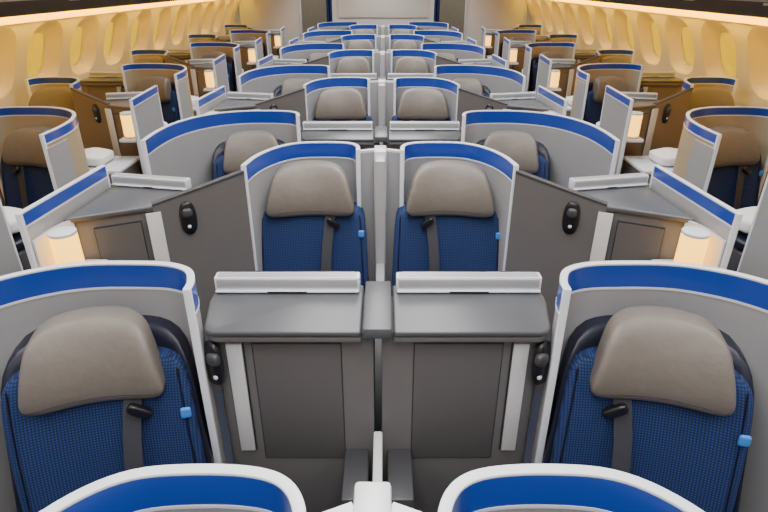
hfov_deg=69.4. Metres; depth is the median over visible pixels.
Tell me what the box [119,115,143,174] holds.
lamp
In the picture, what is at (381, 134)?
post
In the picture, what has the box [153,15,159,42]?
pane
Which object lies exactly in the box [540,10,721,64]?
outer skin
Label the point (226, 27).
shell
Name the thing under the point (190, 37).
shell
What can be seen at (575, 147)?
shell
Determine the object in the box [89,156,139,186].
ledge
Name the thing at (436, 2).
curtain
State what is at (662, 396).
seat
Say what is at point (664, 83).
console
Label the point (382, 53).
divider
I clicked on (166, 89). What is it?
seat
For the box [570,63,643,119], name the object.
shell
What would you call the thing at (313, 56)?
seat
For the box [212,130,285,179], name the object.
seat
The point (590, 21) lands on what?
pane
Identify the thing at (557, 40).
seat
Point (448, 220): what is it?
seat
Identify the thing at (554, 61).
monitor
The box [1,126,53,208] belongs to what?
seat
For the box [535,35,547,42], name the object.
console
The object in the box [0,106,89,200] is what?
shell
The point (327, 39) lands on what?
seat
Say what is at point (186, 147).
shell
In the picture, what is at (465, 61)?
monitor
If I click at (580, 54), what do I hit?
console
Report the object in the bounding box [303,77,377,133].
shell
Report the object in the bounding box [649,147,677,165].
folded blanket
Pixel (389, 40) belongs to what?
shell
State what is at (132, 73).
shell
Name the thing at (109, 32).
pane
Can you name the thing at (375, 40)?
shell
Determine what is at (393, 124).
monitor
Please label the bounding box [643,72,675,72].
monitor
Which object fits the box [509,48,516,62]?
reading lamp
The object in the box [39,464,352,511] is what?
shell
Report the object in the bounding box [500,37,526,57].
seat
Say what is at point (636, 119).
reading lamp
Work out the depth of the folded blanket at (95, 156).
4.07 m
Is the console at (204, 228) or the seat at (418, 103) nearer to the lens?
the console at (204, 228)
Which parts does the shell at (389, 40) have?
trim, panel, trim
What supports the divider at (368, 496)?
on the floor
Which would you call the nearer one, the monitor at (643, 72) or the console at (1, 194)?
the console at (1, 194)
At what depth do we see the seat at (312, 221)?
2.81 m
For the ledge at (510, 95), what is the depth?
4.52 m
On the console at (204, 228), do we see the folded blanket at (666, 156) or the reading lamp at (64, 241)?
the reading lamp at (64, 241)
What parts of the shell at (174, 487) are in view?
trim, panel, return trim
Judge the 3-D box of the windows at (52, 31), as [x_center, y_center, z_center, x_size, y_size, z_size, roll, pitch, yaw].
[-3.106,-1.841,5.059,0.290,0.550,13.890,0,26,0]
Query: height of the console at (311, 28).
1.185 m
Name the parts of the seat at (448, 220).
backrest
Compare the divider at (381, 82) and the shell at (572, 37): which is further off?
the shell at (572, 37)
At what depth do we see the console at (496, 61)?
6.38 m
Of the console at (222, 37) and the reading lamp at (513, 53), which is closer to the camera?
the reading lamp at (513, 53)
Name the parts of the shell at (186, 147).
trim, trim, trim, trim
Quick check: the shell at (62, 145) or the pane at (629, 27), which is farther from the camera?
the pane at (629, 27)
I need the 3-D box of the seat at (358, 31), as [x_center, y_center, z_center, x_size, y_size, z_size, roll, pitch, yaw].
[-0.354,-3.666,10.494,0.594,1.123,0.808,0,26,0]
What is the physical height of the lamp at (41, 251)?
1.070 m
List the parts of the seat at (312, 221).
backrest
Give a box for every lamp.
[31,221,107,266]
[47,226,84,264]
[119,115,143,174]
[120,111,134,138]
[204,70,214,88]
[248,48,255,62]
[274,35,280,46]
[485,35,490,46]
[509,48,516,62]
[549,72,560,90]
[550,70,559,88]
[620,115,643,171]
[627,111,642,138]
[651,221,725,267]
[673,226,710,264]
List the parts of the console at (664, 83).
door panel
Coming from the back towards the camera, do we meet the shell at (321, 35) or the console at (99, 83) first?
the shell at (321, 35)
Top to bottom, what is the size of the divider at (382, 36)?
1.185 m
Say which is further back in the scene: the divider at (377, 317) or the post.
the post
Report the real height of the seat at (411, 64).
1.123 m
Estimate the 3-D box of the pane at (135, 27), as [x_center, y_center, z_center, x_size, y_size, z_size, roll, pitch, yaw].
[-3.192,-2.824,7.050,0.146,0.400,0.360,0,26,0]
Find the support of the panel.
attached to the wall at (488, 14)
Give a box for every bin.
[0,0,178,17]
[586,0,767,17]
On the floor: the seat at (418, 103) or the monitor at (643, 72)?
the seat at (418, 103)
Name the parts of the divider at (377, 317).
foot post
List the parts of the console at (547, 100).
wing trim, panel, trim, trim, trim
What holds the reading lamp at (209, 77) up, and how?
on the console at (195, 69)
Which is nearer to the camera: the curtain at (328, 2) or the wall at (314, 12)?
the curtain at (328, 2)
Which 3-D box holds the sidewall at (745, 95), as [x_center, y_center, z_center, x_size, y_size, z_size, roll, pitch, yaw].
[2.983,-2.036,6.508,0.325,1.760,16.830,0,26,0]
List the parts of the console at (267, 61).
panel, wing trim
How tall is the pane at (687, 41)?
0.400 m
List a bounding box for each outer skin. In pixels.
[42,9,225,64]
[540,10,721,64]
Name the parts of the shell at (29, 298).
trim, trim, trim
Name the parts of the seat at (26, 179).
backrest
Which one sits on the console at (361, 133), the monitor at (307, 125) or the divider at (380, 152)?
the monitor at (307, 125)
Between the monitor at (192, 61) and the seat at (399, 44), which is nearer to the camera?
the monitor at (192, 61)
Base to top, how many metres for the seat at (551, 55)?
1.088 m
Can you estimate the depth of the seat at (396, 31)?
10.48 m
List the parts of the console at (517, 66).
panel, trim, door panel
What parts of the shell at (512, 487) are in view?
return trim, panel, trim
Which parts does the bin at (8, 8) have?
bin door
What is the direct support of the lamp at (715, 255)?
attached to the console at (554, 227)
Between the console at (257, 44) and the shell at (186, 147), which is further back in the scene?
the console at (257, 44)
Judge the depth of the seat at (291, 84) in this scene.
5.42 m
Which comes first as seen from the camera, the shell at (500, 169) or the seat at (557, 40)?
the shell at (500, 169)
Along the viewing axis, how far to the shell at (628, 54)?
6.76 m
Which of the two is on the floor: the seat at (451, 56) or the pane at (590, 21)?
the seat at (451, 56)
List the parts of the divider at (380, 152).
panel, panel, post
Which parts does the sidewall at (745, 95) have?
strip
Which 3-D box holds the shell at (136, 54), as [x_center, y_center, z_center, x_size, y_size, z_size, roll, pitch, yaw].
[-2.736,-1.919,6.902,0.625,1.200,0.281,13,29,24]
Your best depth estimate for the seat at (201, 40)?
8.58 m
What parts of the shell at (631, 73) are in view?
trim, trim, trim, trim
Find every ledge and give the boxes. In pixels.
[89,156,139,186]
[193,105,196,115]
[273,55,279,62]
[566,104,571,116]
[623,156,673,186]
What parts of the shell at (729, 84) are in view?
panel, trim, trim, trim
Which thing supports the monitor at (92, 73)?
on the console at (99, 83)
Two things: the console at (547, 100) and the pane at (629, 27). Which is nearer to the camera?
the console at (547, 100)
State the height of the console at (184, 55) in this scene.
1.104 m
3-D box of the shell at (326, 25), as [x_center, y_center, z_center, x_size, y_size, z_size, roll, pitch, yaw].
[-1.009,-4.120,11.335,1.007,1.200,0.414,-20,33,-34]
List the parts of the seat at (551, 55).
backrest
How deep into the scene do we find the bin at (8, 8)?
4.41 m
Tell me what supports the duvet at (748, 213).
on the ottoman at (741, 238)
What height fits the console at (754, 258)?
1.185 m
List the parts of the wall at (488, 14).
edge trim, edge trim, edge trim, edge trim, edge trim, edge trim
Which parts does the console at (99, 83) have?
door panel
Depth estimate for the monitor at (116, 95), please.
4.53 m
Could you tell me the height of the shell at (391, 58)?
1.200 m
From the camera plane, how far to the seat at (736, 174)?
3.66 m
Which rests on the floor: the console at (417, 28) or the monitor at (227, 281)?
the console at (417, 28)
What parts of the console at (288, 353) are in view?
remote knob, door panel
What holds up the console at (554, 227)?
on the floor
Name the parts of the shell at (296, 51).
panel, trim, trim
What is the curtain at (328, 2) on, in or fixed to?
hanging from the wall at (488, 14)
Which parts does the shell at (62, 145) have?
trim, trim, trim, panel, trim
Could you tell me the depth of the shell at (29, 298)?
1.66 m
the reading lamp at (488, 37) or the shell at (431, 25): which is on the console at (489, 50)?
the reading lamp at (488, 37)
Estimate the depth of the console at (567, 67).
6.33 m
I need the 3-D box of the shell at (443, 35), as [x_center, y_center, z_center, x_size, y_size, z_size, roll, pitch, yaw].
[0.971,-3.159,9.400,1.007,1.200,0.414,20,33,34]
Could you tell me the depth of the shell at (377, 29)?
10.61 m
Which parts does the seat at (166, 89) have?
backrest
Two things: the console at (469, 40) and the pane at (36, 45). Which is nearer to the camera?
the pane at (36, 45)
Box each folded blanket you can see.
[84,147,113,165]
[191,95,198,105]
[566,96,572,105]
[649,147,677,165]
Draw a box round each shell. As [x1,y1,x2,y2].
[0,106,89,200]
[0,260,226,511]
[25,76,84,147]
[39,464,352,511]
[120,63,193,119]
[129,49,168,62]
[140,110,300,186]
[187,34,217,46]
[189,42,241,91]
[223,24,248,34]
[229,30,271,55]
[238,65,329,92]
[241,141,374,280]
[279,43,343,58]
[303,30,352,40]
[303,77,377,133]
[317,22,357,29]
[327,49,379,78]
[341,34,380,51]
[349,24,380,35]
[385,24,416,35]
[385,34,424,51]
[385,49,436,80]
[385,77,459,131]
[386,141,518,295]
[392,464,704,511]
[408,22,448,29]
[413,30,462,40]
[421,43,485,58]
[434,65,525,92]
[461,110,619,187]
[494,30,536,56]
[517,24,542,34]
[523,42,575,91]
[530,260,767,511]
[548,34,578,48]
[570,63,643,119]
[595,49,634,62]
[672,106,767,198]
[682,76,738,98]
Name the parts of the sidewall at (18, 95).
strip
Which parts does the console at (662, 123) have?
panel, trim, trim, trim, door panel, wing trim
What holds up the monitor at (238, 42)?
on the console at (257, 44)
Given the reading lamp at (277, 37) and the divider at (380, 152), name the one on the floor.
the divider at (380, 152)
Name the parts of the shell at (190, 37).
panel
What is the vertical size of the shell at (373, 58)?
1.200 m
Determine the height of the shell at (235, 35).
1.200 m
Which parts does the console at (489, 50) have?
panel, door panel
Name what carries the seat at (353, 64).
on the floor
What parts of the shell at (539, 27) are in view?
panel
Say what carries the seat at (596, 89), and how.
on the floor
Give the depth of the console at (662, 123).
4.43 m
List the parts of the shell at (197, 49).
trim, trim, trim, trim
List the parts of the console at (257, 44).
door panel, trim, panel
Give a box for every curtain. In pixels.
[326,0,332,21]
[434,0,439,21]
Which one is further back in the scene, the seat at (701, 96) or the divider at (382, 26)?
the divider at (382, 26)
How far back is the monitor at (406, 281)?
1.77 m
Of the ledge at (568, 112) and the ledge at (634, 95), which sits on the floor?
the ledge at (568, 112)
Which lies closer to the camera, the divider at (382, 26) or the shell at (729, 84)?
the shell at (729, 84)
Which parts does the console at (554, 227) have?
wing trim, remote knob, door panel, trim, panel, trim, trim, trim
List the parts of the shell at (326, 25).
panel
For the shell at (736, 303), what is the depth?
1.65 m
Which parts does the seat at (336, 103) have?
backrest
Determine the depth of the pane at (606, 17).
7.79 m
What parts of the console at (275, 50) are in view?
door panel, panel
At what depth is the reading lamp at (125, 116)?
4.12 m
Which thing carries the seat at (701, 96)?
on the floor
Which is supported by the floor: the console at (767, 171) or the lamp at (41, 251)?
the console at (767, 171)
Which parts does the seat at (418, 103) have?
backrest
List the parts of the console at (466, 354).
door panel, remote knob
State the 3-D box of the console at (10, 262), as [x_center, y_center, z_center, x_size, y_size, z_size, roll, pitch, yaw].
[-2.047,0.173,2.704,0.902,1.185,0.548,19,32,33]
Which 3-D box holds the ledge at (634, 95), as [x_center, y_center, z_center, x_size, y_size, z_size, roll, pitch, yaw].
[2.036,-1.197,4.629,0.387,0.332,0.135,0,26,0]
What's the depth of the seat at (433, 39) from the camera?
9.29 m
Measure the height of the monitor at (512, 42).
0.332 m
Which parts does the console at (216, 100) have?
trim, trim, panel, trim, wing trim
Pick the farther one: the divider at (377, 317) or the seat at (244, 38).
the seat at (244, 38)
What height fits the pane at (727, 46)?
0.400 m
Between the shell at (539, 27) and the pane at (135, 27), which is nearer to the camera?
the pane at (135, 27)
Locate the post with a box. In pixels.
[374,126,387,141]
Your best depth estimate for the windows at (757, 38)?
5.93 m
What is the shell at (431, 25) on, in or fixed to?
on the floor
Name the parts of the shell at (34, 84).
trim, trim, trim, panel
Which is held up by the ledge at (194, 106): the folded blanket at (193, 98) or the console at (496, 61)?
the folded blanket at (193, 98)
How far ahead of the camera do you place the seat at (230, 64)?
7.49 m
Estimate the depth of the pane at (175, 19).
8.48 m
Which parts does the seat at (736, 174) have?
backrest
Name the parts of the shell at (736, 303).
trim, trim, trim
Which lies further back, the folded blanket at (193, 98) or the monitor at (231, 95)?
the folded blanket at (193, 98)
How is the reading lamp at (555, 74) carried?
on the console at (567, 67)
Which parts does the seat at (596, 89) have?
backrest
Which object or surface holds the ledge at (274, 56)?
on the floor
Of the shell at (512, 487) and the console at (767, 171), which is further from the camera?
the console at (767, 171)
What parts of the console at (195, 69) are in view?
wing trim, door panel, trim, panel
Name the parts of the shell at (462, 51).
trim, trim, panel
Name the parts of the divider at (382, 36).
panel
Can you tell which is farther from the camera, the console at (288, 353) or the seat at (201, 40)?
the seat at (201, 40)
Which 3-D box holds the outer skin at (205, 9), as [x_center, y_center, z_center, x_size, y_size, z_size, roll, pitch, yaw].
[-3.369,-2.161,6.491,0.001,2.000,16.750,0,26,0]
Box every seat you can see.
[0,306,214,511]
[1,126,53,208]
[28,87,84,148]
[134,56,165,62]
[135,76,180,123]
[192,39,213,42]
[201,51,235,91]
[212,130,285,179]
[239,37,265,56]
[262,160,368,295]
[273,78,311,96]
[306,52,327,61]
[312,87,372,121]
[324,38,338,42]
[336,56,370,72]
[347,39,372,49]
[354,29,374,33]
[391,29,411,33]
[391,87,450,120]
[392,39,418,49]
[392,160,499,285]
[394,56,428,72]
[426,38,440,42]
[437,52,458,61]
[452,78,490,96]
[476,130,549,180]
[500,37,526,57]
[529,51,563,91]
[542,306,753,511]
[551,39,573,42]
[583,76,628,124]
[599,56,630,62]
[688,87,734,110]
[707,126,763,209]
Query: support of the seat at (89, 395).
on the floor
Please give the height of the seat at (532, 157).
1.088 m
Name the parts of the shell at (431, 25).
panel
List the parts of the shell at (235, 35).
trim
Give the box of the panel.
[338,0,428,17]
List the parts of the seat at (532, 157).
backrest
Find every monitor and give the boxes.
[89,71,120,75]
[105,92,141,99]
[111,173,191,189]
[189,59,213,63]
[214,271,360,291]
[227,92,273,99]
[234,41,254,44]
[274,59,306,63]
[303,121,372,129]
[390,121,459,128]
[396,271,541,291]
[458,59,490,63]
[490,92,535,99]
[511,41,530,44]
[550,59,571,63]
[568,173,648,188]
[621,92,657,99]
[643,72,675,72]
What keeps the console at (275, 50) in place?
on the floor
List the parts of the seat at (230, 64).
backrest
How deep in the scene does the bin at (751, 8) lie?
4.36 m
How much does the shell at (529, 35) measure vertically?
1.200 m
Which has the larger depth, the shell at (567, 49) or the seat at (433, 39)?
the seat at (433, 39)
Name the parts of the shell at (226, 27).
panel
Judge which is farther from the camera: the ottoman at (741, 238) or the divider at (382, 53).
the divider at (382, 53)
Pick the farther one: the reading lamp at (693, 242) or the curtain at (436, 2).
the curtain at (436, 2)
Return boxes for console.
[0,188,4,205]
[0,200,23,275]
[15,164,254,393]
[70,85,163,174]
[80,71,124,99]
[163,49,190,63]
[165,54,229,98]
[195,86,306,141]
[204,271,375,511]
[216,37,263,71]
[218,35,230,42]
[247,27,285,58]
[257,54,328,67]
[288,37,341,44]
[301,121,378,149]
[307,27,349,31]
[331,73,377,80]
[382,271,550,511]
[383,121,460,149]
[387,73,433,80]
[416,27,458,31]
[424,37,476,44]
[436,54,507,67]
[457,86,567,141]
[480,27,518,58]
[502,37,549,72]
[505,164,742,392]
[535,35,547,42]
[535,54,599,98]
[574,49,600,63]
[599,85,692,174]
[639,71,683,99]
[737,175,767,279]
[757,171,767,205]
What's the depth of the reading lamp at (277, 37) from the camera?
9.93 m
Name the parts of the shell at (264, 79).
trim, trim, trim, panel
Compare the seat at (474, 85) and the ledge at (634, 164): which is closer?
the ledge at (634, 164)
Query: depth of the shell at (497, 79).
5.46 m
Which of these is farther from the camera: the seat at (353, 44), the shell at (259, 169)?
the seat at (353, 44)
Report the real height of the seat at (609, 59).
1.123 m
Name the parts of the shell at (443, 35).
trim, panel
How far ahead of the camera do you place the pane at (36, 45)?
5.09 m
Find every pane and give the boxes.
[27,33,43,75]
[70,27,82,64]
[104,22,113,55]
[131,18,138,48]
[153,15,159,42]
[172,13,176,37]
[588,13,593,37]
[605,15,611,42]
[626,18,633,48]
[651,22,660,56]
[681,27,693,64]
[720,33,736,75]
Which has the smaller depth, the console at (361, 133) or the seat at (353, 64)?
the console at (361, 133)
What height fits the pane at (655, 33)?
0.400 m
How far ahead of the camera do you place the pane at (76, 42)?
5.77 m
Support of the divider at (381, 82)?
on the floor
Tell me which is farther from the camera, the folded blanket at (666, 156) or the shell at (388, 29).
the shell at (388, 29)
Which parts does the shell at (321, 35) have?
panel, trim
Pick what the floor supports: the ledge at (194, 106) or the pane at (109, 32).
the ledge at (194, 106)
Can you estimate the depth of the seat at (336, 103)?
4.68 m
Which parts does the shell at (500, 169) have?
return trim, trim, panel, trim, trim, trim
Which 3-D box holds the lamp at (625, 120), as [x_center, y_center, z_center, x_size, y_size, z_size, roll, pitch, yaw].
[1.875,-0.596,4.382,0.152,1.070,0.220,0,26,0]
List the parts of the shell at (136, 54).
trim, panel, trim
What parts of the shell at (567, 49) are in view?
trim, trim, trim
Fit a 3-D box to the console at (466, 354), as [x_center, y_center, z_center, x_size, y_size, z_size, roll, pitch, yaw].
[0.251,0.568,2.001,0.516,1.104,0.760,0,26,0]
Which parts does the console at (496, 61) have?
wing trim, panel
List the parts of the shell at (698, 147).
trim, panel, trim, trim, trim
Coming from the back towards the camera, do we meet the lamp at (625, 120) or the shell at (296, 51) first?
the shell at (296, 51)
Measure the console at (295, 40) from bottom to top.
1.185 m
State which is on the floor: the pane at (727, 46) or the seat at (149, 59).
the seat at (149, 59)
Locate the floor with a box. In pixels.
[215,391,541,463]
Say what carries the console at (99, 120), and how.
on the floor
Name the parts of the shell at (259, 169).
trim, trim, panel, trim, trim, return trim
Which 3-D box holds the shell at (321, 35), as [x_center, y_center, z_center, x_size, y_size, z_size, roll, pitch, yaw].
[-1.009,-3.159,9.400,1.007,1.200,0.414,-20,33,-34]
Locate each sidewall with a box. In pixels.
[0,0,240,106]
[525,0,767,107]
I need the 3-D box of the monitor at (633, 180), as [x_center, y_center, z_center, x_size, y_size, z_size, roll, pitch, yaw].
[1.056,-0.228,2.677,0.387,0.332,0.135,0,26,0]
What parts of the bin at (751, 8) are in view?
bin door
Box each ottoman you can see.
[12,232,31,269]
[726,230,747,271]
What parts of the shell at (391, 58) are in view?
trim, trim, panel, trim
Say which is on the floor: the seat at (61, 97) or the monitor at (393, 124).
the seat at (61, 97)
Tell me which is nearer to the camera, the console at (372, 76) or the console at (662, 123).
the console at (662, 123)
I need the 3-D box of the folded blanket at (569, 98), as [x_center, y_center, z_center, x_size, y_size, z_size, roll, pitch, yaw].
[2.201,-1.697,6.057,0.400,0.092,0.260,0,26,0]
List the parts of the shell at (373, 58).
panel, trim, trim, trim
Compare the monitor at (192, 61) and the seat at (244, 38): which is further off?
the seat at (244, 38)
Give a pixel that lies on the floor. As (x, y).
(537, 395)
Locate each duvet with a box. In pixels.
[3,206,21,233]
[737,206,756,233]
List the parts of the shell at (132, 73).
trim, trim, trim, trim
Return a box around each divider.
[353,482,391,511]
[363,281,391,481]
[374,145,386,431]
[378,79,385,144]
[380,51,384,76]
[381,25,384,34]
[381,35,384,50]
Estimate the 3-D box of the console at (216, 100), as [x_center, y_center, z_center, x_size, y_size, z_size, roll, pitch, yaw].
[-0.996,-0.734,4.532,0.720,1.185,0.680,0,26,0]
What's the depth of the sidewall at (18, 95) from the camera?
5.80 m
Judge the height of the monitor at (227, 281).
0.335 m
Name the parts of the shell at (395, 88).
trim, panel, trim, trim, trim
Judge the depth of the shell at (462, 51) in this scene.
7.41 m
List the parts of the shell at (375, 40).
trim, panel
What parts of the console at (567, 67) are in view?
panel, trim, door panel, wing trim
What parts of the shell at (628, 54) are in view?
trim, panel, trim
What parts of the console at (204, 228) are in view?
trim, trim, trim, panel, trim, door panel, remote knob, wing trim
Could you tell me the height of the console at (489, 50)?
1.185 m
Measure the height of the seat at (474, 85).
1.088 m
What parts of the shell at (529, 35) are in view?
trim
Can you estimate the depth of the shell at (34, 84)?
4.83 m
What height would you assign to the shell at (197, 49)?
1.200 m
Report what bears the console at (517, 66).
on the floor
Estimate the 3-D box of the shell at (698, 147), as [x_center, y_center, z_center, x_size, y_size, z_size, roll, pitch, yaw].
[2.090,-0.331,3.703,1.010,1.200,0.414,-20,33,-34]
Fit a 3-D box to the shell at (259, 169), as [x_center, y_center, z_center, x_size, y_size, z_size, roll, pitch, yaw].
[-0.400,0.003,3.030,0.697,1.200,0.281,-13,29,-24]
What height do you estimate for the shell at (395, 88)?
1.200 m
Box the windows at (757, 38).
[531,0,767,99]
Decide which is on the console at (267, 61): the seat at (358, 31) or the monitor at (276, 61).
the monitor at (276, 61)
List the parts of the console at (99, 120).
wing trim, door panel, trim, trim, trim, panel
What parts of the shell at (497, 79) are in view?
panel, trim, trim, trim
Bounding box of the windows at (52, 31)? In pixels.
[0,0,234,98]
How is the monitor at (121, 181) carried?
on the console at (204, 228)
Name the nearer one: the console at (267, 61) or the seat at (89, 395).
the seat at (89, 395)
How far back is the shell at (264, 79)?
5.46 m
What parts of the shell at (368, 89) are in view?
trim, trim, trim, panel, trim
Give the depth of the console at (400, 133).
3.67 m
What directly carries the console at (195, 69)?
on the floor
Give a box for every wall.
[239,0,526,45]
[301,0,464,33]
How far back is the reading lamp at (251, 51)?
8.00 m
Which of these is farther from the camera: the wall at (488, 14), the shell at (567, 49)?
the wall at (488, 14)
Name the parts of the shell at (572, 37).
trim, panel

